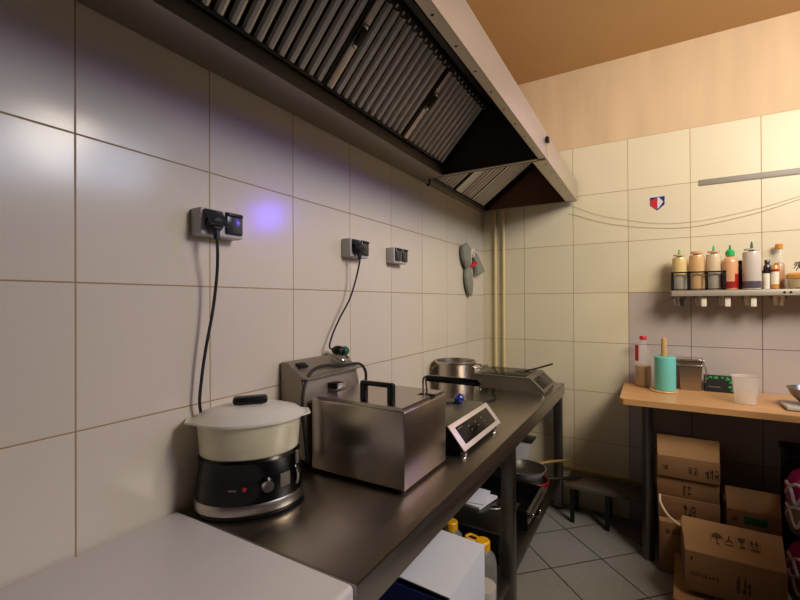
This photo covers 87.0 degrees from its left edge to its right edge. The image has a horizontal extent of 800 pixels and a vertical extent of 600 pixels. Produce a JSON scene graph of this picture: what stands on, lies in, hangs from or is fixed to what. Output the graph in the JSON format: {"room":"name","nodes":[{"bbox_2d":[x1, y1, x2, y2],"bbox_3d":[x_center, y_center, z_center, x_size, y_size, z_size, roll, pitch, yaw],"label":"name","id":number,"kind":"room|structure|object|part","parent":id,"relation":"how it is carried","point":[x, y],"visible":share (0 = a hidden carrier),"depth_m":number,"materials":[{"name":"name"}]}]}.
{"room":"commercial kitchen","nodes":[
{"label":"commercial kitchen","id":0,"kind":"room"},
{"bbox_2d":[0,0,482,590],"bbox_3d":[-0.732,-0.079,0.998,0.100,2.966,5.372,0,0,31],"label":"wall","id":1,"kind":"structure","parent":0,"point":[111,137],"depth_m":1.07,"materials":[{"name":"tile"}]},
{"bbox_2d":[191,207,242,240],"bbox_3d":[-0.506,-0.216,1.198,0.084,0.075,0.138,0,0,31],"label":"power socket","id":2,"kind":"object","parent":1,"relation":"attached to","point":[232,223],"visible":0.97,"depth_m":1.17,"materials":[{"name":"grey plastic"}]},
{"bbox_2d":[75,0,546,179],"bbox_3d":[-0.239,-0.908,1.074,0.674,0.499,2.504,0,0,31],"label":"extractor hood","id":3,"kind":"object","parent":1,"relation":"attached to","point":[428,72],"visible":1,"depth_m":1.41,"materials":[{"name":"metal"}]},
{"bbox_3d":[0.457,-0.899,2.112,0.522,0.476,0.004,0,0,31],"label":"plate","id":4,"kind":"part","parent":3,"relation":"part of","materials":[{"name":"metal"}]},
{"bbox_2d":[545,136,549,160],"bbox_3d":[0.681,-0.698,1.945,0.015,0.108,0.030,0,0,31],"label":"hook","id":5,"kind":"object","parent":3,"relation":"attached to","point":[547,139],"visible":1,"depth_m":1.94,"materials":[{"name":"black plastic"}]},
{"bbox_2d":[342,238,368,258],"bbox_3d":[-0.172,-0.215,1.763,0.084,0.075,0.126,0,0,31],"label":"power socket","id":6,"kind":"object","parent":1,"relation":"attached to","point":[348,244],"visible":0.84,"depth_m":1.72,"materials":[{"name":"grey plastic"}]},
{"bbox_2d":[329,243,363,360],"bbox_3d":[-0.205,0.000,1.663,0.080,0.465,0.191,0,0,31],"label":"lead","id":7,"kind":"object","parent":6,"relation":"hanging from","point":[337,350],"visible":0.99,"depth_m":1.64,"materials":[{"name":"black rubber"}]},
{"bbox_2d":[387,247,407,264],"bbox_3d":[-0.010,-0.215,2.062,0.058,0.075,0.125,0,0,31],"label":"power socket","id":8,"kind":"object","parent":1,"relation":"attached to","point":[398,256],"visible":1,"depth_m":2.02,"materials":[{"name":"grey plastic"}]},
{"bbox_2d":[460,243,484,296],"bbox_3d":[0.508,-0.203,2.947,0.080,0.359,0.393,0,0,31],"label":"fan","id":9,"kind":"object","parent":1,"relation":"hanging from","point":[466,254],"visible":1,"depth_m":2.85,"materials":[{"name":"plastic"}]},
{"bbox_2d":[420,134,576,211],"bbox_3d":[0.649,-0.907,2.574,0.674,0.499,0.968,0,0,31],"label":"extractor hood","id":10,"kind":"object","parent":1,"relation":"attached to","point":[539,182],"visible":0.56,"depth_m":2.82,"materials":[{"name":"metal"}]},
{"bbox_3d":[0.907,-0.898,2.977,0.629,0.476,0.004,0,0,31],"label":"plate","id":11,"kind":"part","parent":10,"relation":"part of","materials":[{"name":"silver metal"}]},
{"bbox_2d":[466,0,799,84],"bbox_3d":[1.258,-1.625,-0.236,4.800,0.100,5.472,0,0,31],"label":"ceiling","id":12,"kind":"structure","parent":0,"point":[535,40],"depth_m":2.40,"materials":[{"name":"paint"}]},
{"bbox_2d":[482,11,799,524],"bbox_3d":[2.633,-0.090,2.069,4.600,2.966,0.100,0,0,31],"label":"wall","id":13,"kind":"structure","parent":0,"point":[581,293],"depth_m":2.64,"materials":[{"name":"tile"}]},
{"bbox_2d":[494,210,496,365],"bbox_3d":[0.708,-0.444,3.132,0.021,2.100,0.021,0,0,31],"label":"pipe","id":14,"kind":"object","parent":13,"relation":"attached to","point":[495,212],"visible":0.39,"depth_m":3.12,"materials":[{"name":"metal"}]},
{"bbox_2d":[502,210,505,366],"bbox_3d":[0.761,-0.445,3.100,0.021,2.100,0.021,0,0,31],"label":"pipe","id":15,"kind":"object","parent":13,"relation":"attached to","point":[503,211],"visible":0.42,"depth_m":3.09,"materials":[{"name":"beige metal"}]},
{"bbox_2d":[563,466,656,485],"bbox_3d":[1.990,1.145,2.383,2.040,0.019,0.012,0,0,31],"label":"baseboard","id":16,"kind":"structure","parent":13,"relation":"attached to","point":[564,467],"depth_m":2.76,"materials":[{"name":"brown wood"}]},
{"bbox_2d":[650,196,664,209],"bbox_3d":[1.601,-0.600,2.621,0.078,0.085,0.002,0,0,31],"label":"sticker","id":17,"kind":"object","parent":13,"relation":"attached to","point":[656,203],"visible":1,"depth_m":2.62,"materials":[{"name":"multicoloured plastic"}]},
{"bbox_2d":[570,196,798,223],"bbox_3d":[1.742,-0.560,2.533,1.361,0.184,0.003,0,0,31],"label":"wire","id":18,"kind":"object","parent":13,"relation":"attached to","point":[798,196],"visible":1,"depth_m":2.50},
{"bbox_2d":[573,199,798,227],"bbox_3d":[1.743,-0.525,2.533,1.361,0.175,0.004,0,0,31],"label":"wire","id":19,"kind":"object","parent":13,"relation":"attached to","point":[797,199],"visible":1,"depth_m":2.52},
{"bbox_2d":[670,269,799,295],"bbox_3d":[2.085,-0.114,2.229,1.105,0.179,0.176,0,0,31],"label":"wall shelf","id":20,"kind":"object","parent":13,"relation":"attached to","point":[733,292],"visible":1,"depth_m":2.29,"materials":[{"name":"metal"}]},
{"bbox_2d":[672,296,685,305],"bbox_3d":[1.631,0.007,2.466,0.068,0.060,0.071,0,0,31],"label":"sauce cup","id":21,"kind":"object","parent":20,"relation":"hanging from","point":[677,300],"visible":1,"depth_m":2.44,"materials":[{"name":"plastic"}]},
{"bbox_2d":[672,250,686,288],"bbox_3d":[1.644,-0.177,2.481,0.075,0.240,0.075,0,0,31],"label":"sauce bottle","id":22,"kind":"object","parent":20,"relation":"on","point":[679,263],"visible":0.81,"depth_m":2.45,"materials":[{"name":"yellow plastic"}]},
{"bbox_2d":[689,251,704,288],"bbox_3d":[1.717,-0.169,2.438,0.076,0.223,0.076,0,0,31],"label":"sauce bottle","id":23,"kind":"object","parent":20,"relation":"on","point":[696,260],"visible":0.8,"depth_m":2.41,"materials":[{"name":"plastic"}]},
{"bbox_2d":[693,296,707,305],"bbox_3d":[1.720,0.007,2.413,0.068,0.060,0.071,0,0,31],"label":"sauce cup","id":24,"kind":"object","parent":20,"relation":"hanging from","point":[699,300],"visible":0.99,"depth_m":2.39,"materials":[{"name":"plastic"}]},
{"bbox_2d":[706,246,721,289],"bbox_3d":[1.784,-0.184,2.397,0.075,0.252,0.075,0,0,31],"label":"sauce bottle","id":25,"kind":"object","parent":20,"relation":"on","point":[713,260],"visible":0.79,"depth_m":2.37,"materials":[{"name":"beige plastic"}]},
{"bbox_2d":[671,270,762,289],"bbox_3d":[1.836,-0.111,2.376,0.524,0.104,0.136,0,0,31],"label":"rack","id":26,"kind":"object","parent":20,"relation":"on","point":[723,271],"visible":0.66,"depth_m":2.39,"materials":[{"name":"black metal"}]},
{"bbox_2d":[716,296,731,306],"bbox_3d":[1.812,0.006,2.359,0.068,0.060,0.071,0,0,31],"label":"sauce cup","id":27,"kind":"object","parent":20,"relation":"hanging from","point":[726,301],"visible":0.98,"depth_m":2.33,"materials":[{"name":"plastic"}]},
{"bbox_2d":[722,245,738,289],"bbox_3d":[1.834,-0.182,2.342,0.073,0.247,0.074,0,0,31],"label":"sauce bottle","id":28,"kind":"object","parent":20,"relation":"on","point":[729,263],"visible":0.9,"depth_m":2.31,"materials":[{"name":"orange plastic"}]},
{"bbox_2d":[738,260,741,288],"bbox_3d":[1.907,-0.139,2.355,0.040,0.162,0.040,0,0,31],"label":"bottle","id":29,"kind":"object","parent":20,"relation":"on","point":[739,261],"visible":0.34,"depth_m":2.34,"materials":[{"name":"black plastic"}]},
{"bbox_2d":[741,296,757,306],"bbox_3d":[1.907,0.005,2.302,0.068,0.060,0.071,0,0,31],"label":"sauce cup","id":30,"kind":"object","parent":20,"relation":"hanging from","point":[747,300],"visible":0.95,"depth_m":2.28,"materials":[{"name":"plastic"}]},
{"bbox_2d":[742,242,761,288],"bbox_3d":[1.907,-0.188,2.285,0.083,0.258,0.083,0,0,31],"label":"sauce bottle","id":31,"kind":"object","parent":20,"relation":"on","point":[751,259],"visible":0.94,"depth_m":2.25,"materials":[{"name":"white plastic"}]},
{"bbox_2d":[762,270,769,288],"bbox_3d":[1.964,-0.110,2.260,0.033,0.102,0.033,0,0,31],"label":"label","id":32,"kind":"object","parent":20,"relation":"on","point":[765,273],"visible":0.9,"depth_m":2.25,"materials":[{"name":"paper"}]},
{"bbox_2d":[763,260,770,288],"bbox_3d":[2.000,-0.139,2.296,0.034,0.159,0.034,0,0,31],"label":"sauce bottle","id":33,"kind":"object","parent":20,"relation":"on","point":[767,266],"visible":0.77,"depth_m":2.29,"materials":[{"name":"plastic"}]},
{"bbox_2d":[771,265,778,288],"bbox_3d":[1.992,-0.123,2.240,0.034,0.128,0.034,0,0,31],"label":"bottle","id":34,"kind":"object","parent":20,"relation":"on","point":[774,269],"visible":1,"depth_m":2.23,"materials":[{"name":"plastic"}]},
{"bbox_2d":[769,295,786,304],"bbox_3d":[2.012,0.002,2.243,0.068,0.054,0.066,0,0,31],"label":"sauce cup","id":35,"kind":"object","parent":20,"relation":"hanging from","point":[775,299],"visible":1,"depth_m":2.22,"materials":[{"name":"plastic"}]},
{"bbox_2d":[774,244,784,288],"bbox_3d":[2.071,-0.183,2.302,0.052,0.247,0.052,0,0,31],"label":"sauce bottle","id":36,"kind":"object","parent":20,"relation":"on","point":[781,265],"visible":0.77,"depth_m":2.28,"materials":[{"name":"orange plastic"}]},
{"bbox_2d":[785,272,799,288],"bbox_3d":[2.092,-0.102,2.178,0.150,0.085,0.150,0,0,31],"label":"tub","id":37,"kind":"object","parent":20,"relation":"on","point":[793,279],"visible":1,"depth_m":2.17,"materials":[{"name":"plastic"}]},
{"bbox_2d":[794,261,799,270],"bbox_3d":[2.091,-0.175,2.191,0.066,0.062,0.098,0,0,31],"label":"dried herbs","id":38,"kind":"object","parent":37,"relation":"on","point":[798,265],"visible":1,"depth_m":2.19,"materials":[{"name":"plant"}]},
{"bbox_2d":[699,168,799,185],"bbox_3d":[2.055,-0.699,2.350,0.634,0.034,0.006,0,0,31],"label":"knife strip","id":39,"kind":"object","parent":13,"relation":"attached to","point":[794,171],"visible":1,"depth_m":2.39,"materials":[{"name":"silver metal"}]},
{"bbox_2d":[517,501,799,599],"bbox_3d":[1.272,1.440,-0.248,4.800,0.100,5.472,0,0,31],"label":"floor","id":40,"kind":"structure","parent":0,"point":[564,559],"depth_m":2.24,"materials":[{"name":"tile"}]},
{"bbox_2d":[0,512,352,599],"bbox_3d":[-0.668,0.979,0.412,0.586,0.846,1.300,0,0,31],"label":"chest freezer","id":41,"kind":"object","parent":40,"relation":"on","point":[176,556],"visible":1,"depth_m":0.85,"materials":[{"name":"white metal"}]},
{"bbox_2d":[181,383,564,599],"bbox_3d":[0.266,0.984,1.992,0.584,0.838,2.358,0,0,31],"label":"worktable","id":42,"kind":"object","parent":40,"relation":"on","point":[363,535],"visible":0.5,"depth_m":1.19,"materials":[{"name":"silver metal"}]},
{"bbox_2d":[185,216,309,522],"bbox_3d":[-0.417,0.166,1.179,0.264,0.796,0.279,0,0,31],"label":"rice cooker","id":43,"kind":"object","parent":42,"relation":"on","point":[249,465],"visible":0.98,"depth_m":1.09,"materials":[{"name":"black plastic"}]},
{"bbox_3d":[-0.418,0.308,1.179,0.260,0.038,0.279,0,0,31],"label":"lid","id":44,"kind":"part","parent":43,"relation":"part of","materials":[{"name":"plastic"}]},
{"bbox_2d":[197,417,299,461],"bbox_3d":[-0.418,0.370,1.179,0.242,0.089,0.252,0,0,31],"label":"bowl","id":45,"kind":"object","parent":43,"relation":"on","point":[275,439],"depth_m":1.09,"materials":[{"name":"plastic"}]},
{"bbox_3d":[-0.419,0.283,1.179,0.092,0.029,0.040,0,0,-19],"label":"lid handle","id":46,"kind":"part","parent":43,"relation":"part of","materials":[{"name":"black plastic"}]},
{"bbox_3d":[-0.309,0.480,1.131,0.007,0.036,0.032,0,0,38],"label":"symbol plate","id":47,"kind":"part","parent":43,"relation":"part of","materials":[{"name":"silver metal"}]},
{"bbox_2d":[281,354,480,493],"bbox_3d":[-0.059,0.387,1.403,0.624,0.353,0.349,0,0,31],"label":"fryer","id":48,"kind":"object","parent":42,"relation":"on","point":[390,435],"visible":0.98,"depth_m":1.33,"materials":[{"name":"metal"}]},
{"bbox_2d":[295,362,308,368],"bbox_3d":[-0.336,0.224,1.444,0.023,0.018,0.044,0,0,31],"label":"switch","id":49,"kind":"object","parent":48,"relation":"attached to","point":[298,365],"depth_m":1.44,"materials":[{"name":"black plastic"}]},
{"bbox_3d":[-0.233,0.375,1.506,0.046,0.298,0.349,0,0,31],"label":"power cord","id":50,"kind":"part","parent":48,"relation":"part of","materials":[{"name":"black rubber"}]},
{"bbox_3d":[-0.227,0.302,1.497,0.044,0.020,0.045,0,0,31],"label":"thermostat knob","id":51,"kind":"part","parent":48,"relation":"part of","materials":[{"name":"black plastic"}]},
{"bbox_3d":[-0.206,0.300,1.484,0.006,0.018,0.045,0,0,31],"label":"knob","id":52,"kind":"part","parent":48,"relation":"part of","materials":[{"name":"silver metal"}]},
{"bbox_3d":[-0.069,0.282,1.292,0.122,0.063,0.018,0,0,31],"label":"lid handle","id":53,"kind":"part","parent":48,"relation":"part of","materials":[{"name":"black plastic"}]},
{"bbox_3d":[-0.061,0.318,1.416,0.324,0.010,0.277,0,0,31],"label":"lid","id":54,"kind":"part","parent":48,"relation":"part of","materials":[{"name":"metal"}]},
{"bbox_3d":[0.084,0.286,1.404,0.021,0.069,0.033,0,0,31],"label":"basket arm","id":55,"kind":"part","parent":48,"relation":"part of","materials":[{"name":"metal"}]},
{"bbox_3d":[0.171,0.260,1.363,0.186,0.021,0.022,0,0,31],"label":"basket handle","id":56,"kind":"part","parent":48,"relation":"part of","materials":[{"name":"black plastic"}]},
{"bbox_2d":[378,530,484,599],"bbox_3d":[0.104,1.044,1.481,0.298,0.315,0.327,0,0,31],"label":"carton","id":57,"kind":"object","parent":42,"relation":"on","point":[451,566],"visible":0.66,"depth_m":1.43,"materials":[{"name":"white cardboard"}]},
{"bbox_2d":[445,518,457,531],"bbox_3d":[0.221,1.073,1.822,0.108,0.258,0.112,0,0,-29],"label":"oil bottle","id":58,"kind":"object","parent":42,"relation":"on","point":[452,525],"visible":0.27,"depth_m":1.80,"materials":[{"name":"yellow plastic"}]},
{"bbox_2d":[432,358,482,400],"bbox_3d":[0.324,0.455,2.411,0.262,0.221,0.235,0,0,31],"label":"cooking pot","id":59,"kind":"object","parent":42,"relation":"on","point":[451,367],"visible":0.84,"depth_m":2.33,"materials":[{"name":"metal"}]},
{"bbox_3d":[0.439,0.376,2.401,0.055,0.025,0.099,0,0,31],"label":"handle","id":60,"kind":"part","parent":59,"relation":"part of","materials":[{"name":"metal"}]},
{"bbox_2d":[445,398,500,456],"bbox_3d":[0.162,0.511,1.776,0.406,0.106,0.418,0,0,31],"label":"induction hob","id":61,"kind":"object","parent":42,"relation":"on","point":[467,422],"visible":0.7,"depth_m":1.67,"materials":[{"name":"silver metal"}]},
{"bbox_2d":[445,393,463,403],"bbox_3d":[0.172,0.435,1.871,0.225,0.046,0.055,0,0,9],"label":"plug","id":62,"kind":"object","parent":61,"relation":"on","point":[458,398],"visible":0.75,"depth_m":1.85,"materials":[{"name":"blue plastic"}]},
{"bbox_3d":[0.167,0.452,1.868,0.216,0.012,0.052,0,0,12],"label":"cord","id":63,"kind":"part","parent":62,"relation":"part of","materials":[{"name":"black rubber"}]},
{"bbox_3d":[0.132,0.461,1.793,0.339,0.004,0.418,0,0,31],"label":"plate","id":64,"kind":"part","parent":61,"relation":"part of","materials":[{"name":"grey metal"}]},
{"bbox_3d":[0.309,0.497,1.689,0.044,0.053,0.342,0,0,31],"label":"touch glass","id":65,"kind":"part","parent":61,"relation":"part of","materials":[{"name":"black glass"}]},
{"bbox_2d":[465,533,495,599],"bbox_3d":[0.326,1.069,1.666,0.110,0.263,0.114,0,0,-29],"label":"oil bottle","id":66,"kind":"object","parent":42,"relation":"on","point":[490,586],"visible":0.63,"depth_m":1.65,"materials":[{"name":"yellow plastic"}]},
{"bbox_2d":[442,498,519,565],"bbox_3d":[0.366,1.121,2.112,0.380,0.163,0.330,0,0,31],"label":"tray","id":67,"kind":"object","parent":42,"relation":"on","point":[486,522],"visible":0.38,"depth_m":1.97,"materials":[{"name":"black metal"}]},
{"bbox_2d":[465,488,500,509],"bbox_3d":[0.400,1.017,2.173,0.317,0.045,0.170,0,0,31],"label":"pile","id":68,"kind":"object","parent":67,"relation":"on","point":[481,498],"visible":0.54,"depth_m":2.14,"materials":[{"name":"white paper"}]},
{"bbox_3d":[0.476,1.007,1.844,0.054,0.790,0.054,0,0,31],"label":"leg","id":69,"kind":"part","parent":42,"relation":"part of","materials":[{"name":"metal"}]},
{"bbox_2d":[480,475,543,530],"bbox_3d":[0.601,1.152,2.432,0.398,0.101,0.360,0,0,31],"label":"induction hob","id":70,"kind":"object","parent":42,"relation":"on","point":[529,496],"visible":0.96,"depth_m":2.50,"materials":[{"name":"black plastic"}]},
{"bbox_3d":[0.753,1.133,2.342,0.017,0.064,0.360,0,0,31],"label":"rail","id":71,"kind":"part","parent":70,"relation":"part of","materials":[{"name":"grey metal"}]},
{"bbox_2d":[474,366,554,402],"bbox_3d":[0.635,0.512,2.528,0.435,0.106,0.744,0,0,31],"label":"induction hob","id":72,"kind":"object","parent":42,"relation":"on","point":[535,381],"visible":0.87,"depth_m":2.58,"materials":[{"name":"grey metal"}]},
{"bbox_3d":[0.506,0.557,2.404,0.079,0.016,0.395,0,0,28],"label":"power cord","id":73,"kind":"part","parent":72,"relation":"part of","materials":[{"name":"black rubber"}]},
{"bbox_3d":[0.699,0.464,2.721,0.349,0.004,0.347,0,0,31],"label":"plate","id":74,"kind":"part","parent":72,"relation":"part of","materials":[{"name":"black glass"}]},
{"bbox_3d":[0.701,0.461,2.720,0.285,0.003,0.287,0,0,31],"label":"glass","id":75,"kind":"part","parent":72,"relation":"part of","materials":[{"name":"black glass"}]},
{"bbox_2d":[514,363,552,372],"bbox_3d":[0.864,0.437,2.736,0.265,0.048,0.080,0,0,-23],"label":"spatula","id":76,"kind":"object","parent":72,"relation":"on","point":[528,370],"visible":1,"depth_m":2.72,"materials":[{"name":"black plastic"}]},
{"bbox_3d":[0.899,0.436,2.729,0.207,0.048,0.016,0,0,-16],"label":"handle","id":77,"kind":"part","parent":76,"relation":"part of","materials":[{"name":"black plastic"}]},
{"bbox_3d":[0.886,0.501,2.611,0.087,0.082,0.347,0,0,31],"label":"panel","id":78,"kind":"part","parent":72,"relation":"part of","materials":[{"name":"grey metal"}]},
{"bbox_3d":[0.888,0.499,2.610,0.059,0.055,0.271,0,0,31],"label":"touch glass","id":79,"kind":"part","parent":72,"relation":"part of","materials":[{"name":"black glass"}]},
{"bbox_2d":[485,467,559,599],"bbox_3d":[0.268,1.216,1.990,0.535,0.025,2.260,0,0,31],"label":"shelf","id":80,"kind":"object","parent":42,"relation":"attached to","point":[503,581],"depth_m":2.06,"materials":[{"name":"metal"}]},
{"bbox_2d":[516,435,535,459],"bbox_3d":[0.813,1.069,2.892,0.215,0.269,0.128,0,0,31],"label":"tub","id":81,"kind":"object","parent":42,"relation":"on","point":[524,449],"visible":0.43,"depth_m":2.82,"materials":[{"name":"plastic"}]},
{"bbox_3d":[0.812,0.943,2.893,0.215,0.018,0.128,0,0,31],"label":"lid","id":82,"kind":"part","parent":81,"relation":"part of","materials":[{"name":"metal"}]},
{"bbox_2d":[516,475,580,494],"bbox_3d":[0.916,1.159,2.700,0.444,0.086,0.226,0,0,-27],"label":"saucepan","id":83,"kind":"object","parent":42,"relation":"on","point":[544,481],"visible":0.43,"depth_m":2.68,"materials":[{"name":"metal"}]},
{"bbox_2d":[516,459,571,481],"bbox_3d":[0.904,1.080,2.668,0.495,0.062,0.262,0,0,-5],"label":"frying pan","id":84,"kind":"object","parent":83,"relation":"on","point":[526,470],"visible":0.77,"depth_m":2.72,"materials":[{"name":"metal"}]},
{"bbox_3d":[1.015,1.063,2.773,0.262,0.028,0.031,0,0,-20],"label":"handle","id":85,"kind":"part","parent":84,"relation":"part of","materials":[{"name":"brown wood"}]},
{"bbox_3d":[1.042,1.136,2.685,0.240,0.030,0.027,0,0,-8],"label":"handle","id":86,"kind":"part","parent":83,"relation":"part of","materials":[{"name":"black plastic"}]},
{"bbox_3d":[1.069,1.008,2.846,0.054,0.790,0.054,0,0,31],"label":"leg","id":87,"kind":"part","parent":42,"relation":"part of","materials":[{"name":"metal"}]},
{"bbox_2d":[565,472,641,531],"bbox_3d":[1.313,1.283,2.645,0.485,0.234,0.223,0,0,31],"label":"bench","id":88,"kind":"object","parent":40,"relation":"on","point":[609,488],"visible":0.68,"depth_m":2.64,"materials":[{"name":"black wood"}]},
{"bbox_3d":[1.089,1.296,2.665,0.024,0.211,0.024,0,0,31],"label":"leg","id":89,"kind":"part","parent":88,"relation":"part of","materials":[{"name":"black plastic"}]},
{"bbox_3d":[1.186,1.296,2.829,0.024,0.211,0.024,0,0,31],"label":"leg","id":90,"kind":"part","parent":88,"relation":"part of","materials":[{"name":"black plastic"}]},
{"bbox_3d":[1.262,1.295,2.564,0.024,0.211,0.024,0,0,31],"label":"leg","id":91,"kind":"part","parent":88,"relation":"part of","materials":[{"name":"black plastic"}]},
{"bbox_3d":[1.358,1.295,2.727,0.024,0.211,0.024,0,0,31],"label":"leg","id":92,"kind":"part","parent":88,"relation":"part of","materials":[{"name":"black plastic"}]},
{"bbox_2d":[658,515,680,573],"bbox_3d":[1.573,1.267,2.318,0.258,0.258,0.476,0,0,31],"label":"cardboard box","id":93,"kind":"object","parent":40,"relation":"on","point":[669,532],"visible":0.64,"depth_m":2.16,"materials":[{"name":"brown cardboard"}]},
{"bbox_2d":[666,528,680,535],"bbox_3d":[1.396,1.183,2.147,0.070,0.029,0.001,0,0,31],"label":"print","id":94,"kind":"object","parent":93,"relation":"attached to","point":[669,531],"depth_m":2.15},
{"bbox_2d":[657,493,719,522],"bbox_3d":[1.585,1.079,2.343,0.264,0.114,0.431,0,0,31],"label":"cardboard box","id":95,"kind":"object","parent":93,"relation":"on","point":[676,506],"visible":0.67,"depth_m":2.16,"materials":[{"name":"brown cardboard"}]},
{"bbox_2d":[656,455,719,503],"bbox_3d":[1.583,0.971,2.347,0.266,0.098,0.426,0,0,31],"label":"cardboard box","id":96,"kind":"object","parent":95,"relation":"on","point":[700,491],"visible":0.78,"depth_m":2.16,"materials":[{"name":"brown cardboard"}]},
{"bbox_2d":[656,432,719,484],"bbox_3d":[1.582,0.818,2.340,0.269,0.203,0.439,0,0,31],"label":"cardboard box","id":97,"kind":"object","parent":96,"relation":"on","point":[697,459],"visible":1,"depth_m":2.16,"materials":[{"name":"brown cardboard"}]},
{"bbox_2d":[688,467,697,475],"bbox_3d":[1.488,0.872,2.141,0.039,0.038,0.001,0,0,31],"label":"print","id":98,"kind":"object","parent":97,"relation":"attached to","point":[692,471],"depth_m":2.14},
{"bbox_2d":[705,470,718,480],"bbox_3d":[1.556,0.872,2.101,0.056,0.047,0.001,0,0,31],"label":"print","id":99,"kind":"object","parent":97,"relation":"attached to","point":[710,475],"depth_m":2.10},
{"bbox_2d":[684,504,695,517],"bbox_3d":[1.482,1.083,2.154,0.048,0.068,0.001,0,0,31],"label":"print","id":100,"kind":"object","parent":95,"relation":"attached to","point":[689,509],"depth_m":2.15},
{"bbox_2d":[620,382,799,560],"bbox_3d":[1.954,0.957,2.091,1.503,0.876,0.541,0,0,31],"label":"wooden table","id":101,"kind":"object","parent":40,"relation":"on","point":[756,405],"visible":0.98,"depth_m":2.26,"materials":[{"name":"brown wood"}]},
{"bbox_2d":[635,336,651,386],"bbox_3d":[1.481,0.371,2.568,0.090,0.303,0.090,0,0,31],"label":"oil bottle","id":102,"kind":"object","parent":101,"relation":"on","point":[643,374],"visible":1,"depth_m":2.54,"materials":[{"name":"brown plastic"}]},
{"bbox_3d":[1.348,0.976,2.292,0.090,0.845,0.090,0,0,31],"label":"leg","id":103,"kind":"part","parent":101,"relation":"part of","materials":[{"name":"metal"}]},
{"bbox_2d":[650,337,678,393],"bbox_3d":[1.511,0.367,2.415,0.144,0.308,0.144,0,0,31],"label":"paper towel holder","id":104,"kind":"object","parent":101,"relation":"on","point":[664,365],"visible":1,"depth_m":2.37,"materials":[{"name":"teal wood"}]},
{"bbox_2d":[676,356,706,390],"bbox_3d":[1.705,0.431,2.471,0.143,0.179,0.120,0,0,31],"label":"tin","id":105,"kind":"object","parent":101,"relation":"on","point":[689,368],"visible":0.95,"depth_m":2.43,"materials":[{"name":"metal"}]},
{"bbox_2d":[703,374,733,392],"bbox_3d":[1.817,0.476,2.405,0.133,0.089,0.068,0,0,31],"label":"carton","id":106,"kind":"object","parent":101,"relation":"on","point":[714,383],"visible":1,"depth_m":2.38,"materials":[{"name":"black cardboard"}]},
{"bbox_2d":[778,400,799,410],"bbox_3d":[1.959,0.509,1.983,0.240,0.020,0.170,0,0,31],"label":"kitchen scale","id":107,"kind":"object","parent":101,"relation":"on","point":[789,405],"visible":1,"depth_m":2.02,"materials":[{"name":"grey plastic"}]},
{"bbox_2d":[786,385,799,401],"bbox_3d":[1.961,0.460,1.994,0.200,0.078,0.200,0,0,31],"label":"mixing bowl","id":108,"kind":"object","parent":107,"relation":"on","point":[794,390],"visible":1,"depth_m":2.02,"materials":[{"name":"silver metal"}]},
{"bbox_2d":[673,552,791,599],"bbox_3d":[1.473,1.336,1.870,0.450,0.119,0.373,0,0,31],"label":"cardboard box","id":109,"kind":"object","parent":40,"relation":"on","point":[680,592],"visible":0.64,"depth_m":1.89,"materials":[{"name":"brown cardboard"}]},
{"bbox_2d":[680,515,787,599],"bbox_3d":[1.483,1.132,1.909,0.350,0.282,0.314,0,0,31],"label":"cardboard box","id":110,"kind":"object","parent":109,"relation":"on","point":[723,561],"visible":1,"depth_m":1.79,"materials":[{"name":"brown cardboard"}]},
{"bbox_2d":[658,494,680,525],"bbox_3d":[1.353,1.058,2.130,0.030,0.090,0.164,0,0,-1],"label":"strap","id":111,"kind":"object","parent":110,"relation":"hanging from","point":[659,495],"visible":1,"depth_m":2.13,"materials":[{"name":"white plastic"}]},
{"bbox_2d":[690,571,718,581],"bbox_3d":[1.317,1.195,1.825,0.100,0.016,0.001,0,0,31],"label":"print","id":112,"kind":"object","parent":110,"relation":"attached to","point":[704,576],"depth_m":1.82},
{"bbox_2d":[736,575,750,595],"bbox_3d":[1.432,1.186,1.757,0.047,0.083,0.001,0,0,31],"label":"print","id":113,"kind":"object","parent":110,"relation":"attached to","point":[743,582],"depth_m":1.76},
{"bbox_2d":[719,485,781,536],"bbox_3d":[1.828,1.177,2.213,0.217,0.435,0.307,0,0,31],"label":"cardboard box","id":114,"kind":"object","parent":40,"relation":"on","point":[754,510],"visible":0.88,"depth_m":2.10,"materials":[{"name":"brown cardboard"}]},
{"bbox_3d":[1.756,1.097,2.079,0.092,0.040,0.001,0,0,31],"label":"green panel","id":115,"kind":"part","parent":114,"relation":"part of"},
{"bbox_2d":[747,520,765,526],"bbox_3d":[1.757,1.098,2.077,0.074,0.025,0.001,0,0,31],"label":"print","id":116,"kind":"object","parent":114,"relation":"attached to","point":[750,523],"depth_m":2.08},
{"bbox_2d":[778,441,799,552],"bbox_3d":[2.176,1.082,2.118,0.370,0.623,0.245,0,0,31],"label":"plastic crate","id":117,"kind":"object","parent":40,"relation":"on","point":[790,451],"visible":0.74,"depth_m":2.22,"materials":[{"name":"black plastic"}]},
{"bbox_2d":[785,540,799,598],"bbox_3d":[1.973,1.261,1.917,0.334,0.266,0.278,0,0,31],"label":"bag","id":118,"kind":"object","parent":40,"relation":"on","point":[792,555],"visible":0.99,"depth_m":1.94,"materials":[{"name":"red plastic"}]},
{"bbox_2d":[784,468,799,536],"bbox_3d":[1.969,0.951,1.920,0.338,0.340,0.268,0,0,31],"label":"bag","id":119,"kind":"object","parent":118,"relation":"on","point":[792,482],"visible":1,"depth_m":1.93,"materials":[{"name":"pink plastic"}]}
]}

